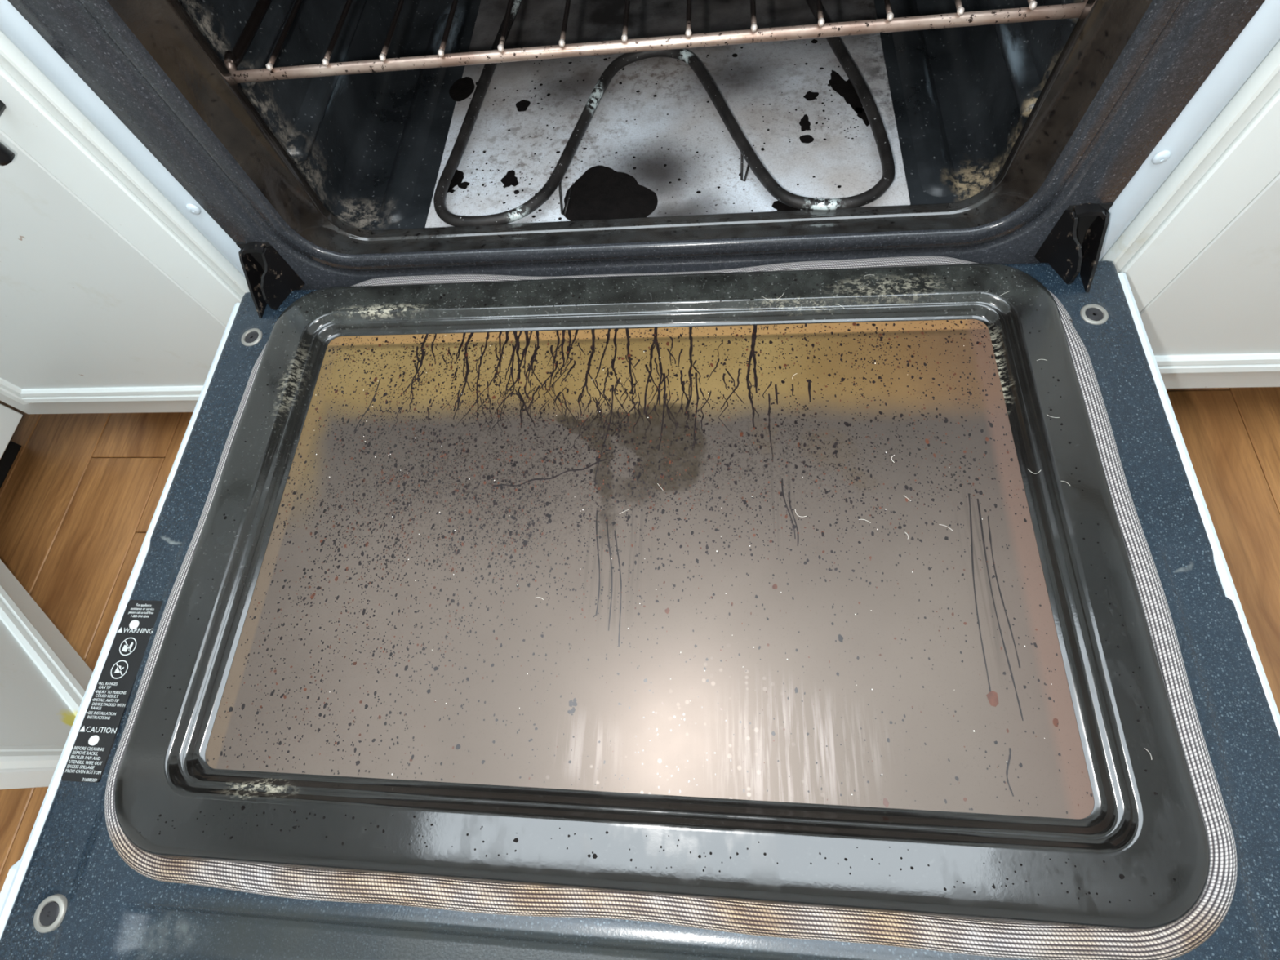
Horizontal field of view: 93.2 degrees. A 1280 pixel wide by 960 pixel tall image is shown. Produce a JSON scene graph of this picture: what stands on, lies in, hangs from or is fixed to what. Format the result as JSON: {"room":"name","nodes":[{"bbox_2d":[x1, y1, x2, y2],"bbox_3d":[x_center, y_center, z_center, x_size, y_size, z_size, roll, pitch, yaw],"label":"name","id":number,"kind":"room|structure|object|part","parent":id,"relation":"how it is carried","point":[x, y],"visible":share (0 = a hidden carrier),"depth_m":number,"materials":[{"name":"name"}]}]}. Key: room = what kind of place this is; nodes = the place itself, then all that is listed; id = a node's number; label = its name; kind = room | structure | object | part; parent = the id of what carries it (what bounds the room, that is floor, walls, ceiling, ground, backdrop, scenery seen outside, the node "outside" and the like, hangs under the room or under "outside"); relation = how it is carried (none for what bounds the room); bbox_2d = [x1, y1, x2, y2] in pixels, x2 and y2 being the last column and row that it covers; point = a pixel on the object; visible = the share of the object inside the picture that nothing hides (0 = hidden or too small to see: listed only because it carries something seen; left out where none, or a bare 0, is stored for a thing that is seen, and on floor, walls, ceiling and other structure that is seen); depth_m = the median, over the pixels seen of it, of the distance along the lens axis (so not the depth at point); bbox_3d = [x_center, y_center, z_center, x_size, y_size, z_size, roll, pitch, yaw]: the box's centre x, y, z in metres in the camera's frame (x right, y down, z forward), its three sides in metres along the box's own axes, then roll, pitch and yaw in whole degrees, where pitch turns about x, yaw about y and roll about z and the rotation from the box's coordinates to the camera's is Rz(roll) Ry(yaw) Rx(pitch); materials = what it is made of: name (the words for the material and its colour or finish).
{"room":"kitchen","nodes":[
{"label":"kitchen","id":0,"kind":"room"},
{"bbox_2d":[0,386,1279,893],"bbox_3d":[0.012,0.504,0.600,3.400,0.030,3.419,0,67,6],"label":"floor","id":1,"kind":"structure","parent":0,"point":[80,495],"depth_m":0.83,"materials":[{"name":"laminate"}]},
{"bbox_2d":[0,403,93,789],"bbox_3d":[-1.006,0.468,0.240,0.955,0.860,1.510,0,67,6],"label":"base cabinet","id":2,"kind":"object","parent":1,"relation":"on","point":[44,681],"visible":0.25,"depth_m":0.60,"materials":[{"name":"white paint"}]},
{"bbox_3d":[-0.535,0.127,0.272,0.024,0.662,0.009,33,74,18],"label":"moulding","id":3,"kind":"part","parent":2,"relation":"part of","materials":[{"name":"white paint"}]},
{"bbox_3d":[-0.661,0.159,0.649,0.430,0.024,0.009,33,74,18],"label":"moulding","id":4,"kind":"part","parent":2,"relation":"part of","materials":[{"name":"white paint"}]},
{"bbox_3d":[-0.712,0.037,0.366,0.461,0.726,0.019,33,74,18],"label":"open door","id":5,"kind":"part","parent":2,"relation":"part of","materials":[{"name":"white paint"}]},
{"bbox_2d":[0,30,249,413],"bbox_3d":[-0.621,-0.478,0.611,0.500,0.860,0.627,0,67,6],"label":"base cabinet","id":6,"kind":"object","parent":1,"relation":"on","point":[112,300],"visible":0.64,"depth_m":0.57,"materials":[{"name":"white paint"}]},
{"bbox_3d":[-0.435,-0.241,0.404,0.008,0.008,0.031,0,67,6],"label":"post","id":7,"kind":"part","parent":6,"relation":"part of","materials":[{"name":"black metal"}]},
{"bbox_3d":[-0.441,-0.246,0.354,0.012,0.134,0.014,0,67,6],"label":"handle","id":8,"kind":"part","parent":6,"relation":"part of","materials":[{"name":"black metal"}]},
{"bbox_3d":[-0.833,-0.236,0.489,0.028,0.668,0.009,0,67,6],"label":"moulding","id":9,"kind":"part","parent":6,"relation":"part of","materials":[{"name":"white paint"}]},
{"bbox_3d":[-0.610,-0.107,0.762,0.379,0.024,0.009,0,67,6],"label":"moulding","id":10,"kind":"part","parent":6,"relation":"part of","materials":[{"name":"white paint"}]},
{"bbox_3d":[-0.667,-0.246,0.481,0.434,0.738,0.019,0,67,6],"label":"cabinet door","id":11,"kind":"part","parent":6,"relation":"part of","materials":[{"name":"white paint"}]},
{"bbox_2d":[0,0,1279,959],"bbox_3d":[-0.015,-0.311,0.345,0.822,1.050,1.189,0,67,6],"label":"oven range","id":12,"kind":"object","parent":1,"relation":"on","point":[746,501],"visible":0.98,"depth_m":0.41,"materials":[{"name":"black metal"}]},
{"bbox_3d":[-0.356,-0.509,0.584,0.032,0.840,0.608,0,67,6],"label":"panel","id":13,"kind":"part","parent":12,"relation":"part of","materials":[{"name":"white ceramic"}]},
{"bbox_3d":[-0.342,-0.173,0.536,0.002,0.048,0.046,0,67,6],"label":"hinge arm","id":14,"kind":"part","parent":12,"relation":"part of","materials":[{"name":"metal"}]},
{"bbox_3d":[-0.323,-0.177,0.535,0.002,0.049,0.042,22,71,15],"label":"plate","id":15,"kind":"part","parent":12,"relation":"part of","materials":[{"name":"metal"}]},
{"bbox_3d":[-0.018,-0.290,0.320,0.699,0.600,0.029,0,67,6],"label":"frame","id":16,"kind":"part","parent":12,"relation":"part of","materials":[{"name":"black metal"}]},
{"bbox_2d":[224,0,1088,83],"bbox_3d":[-0.001,-0.451,0.472,0.584,0.014,0.358,0,67,6],"label":"oven rack","id":17,"kind":"object","parent":12,"relation":"attached to","point":[233,59],"visible":1,"depth_m":0.41,"materials":[{"name":"metal"}]},
{"bbox_3d":[0.326,-0.177,0.463,0.002,0.049,0.042,-21,66,-3],"label":"plate","id":18,"kind":"part","parent":12,"relation":"part of","materials":[{"name":"metal"}]},
{"bbox_3d":[0.345,-0.172,0.460,0.002,0.048,0.046,0,67,6],"label":"hinge arm","id":19,"kind":"part","parent":12,"relation":"part of","materials":[{"name":"metal"}]},
{"bbox_3d":[0.370,-0.508,0.504,0.032,0.840,0.608,0,67,6],"label":"panel","id":20,"kind":"part","parent":12,"relation":"part of","materials":[{"name":"white ceramic"}]},
{"bbox_2d":[1100,40,1279,388],"bbox_3d":[0.917,-0.490,0.446,1.068,0.860,0.598,0,67,6],"label":"base cabinet","id":21,"kind":"object","parent":1,"relation":"on","point":[1200,260],"visible":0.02,"depth_m":0.48,"materials":[{"name":"white paint"}]},
{"bbox_3d":[0.708,-0.250,0.317,0.555,0.714,0.019,0,67,6],"label":"cabinet door","id":22,"kind":"part","parent":21,"relation":"part of","materials":[{"name":"white paint"}]},
{"bbox_3d":[0.731,-0.116,0.591,0.535,0.024,0.009,0,67,6],"label":"moulding","id":23,"kind":"part","parent":21,"relation":"part of","materials":[{"name":"white paint"}]}
]}

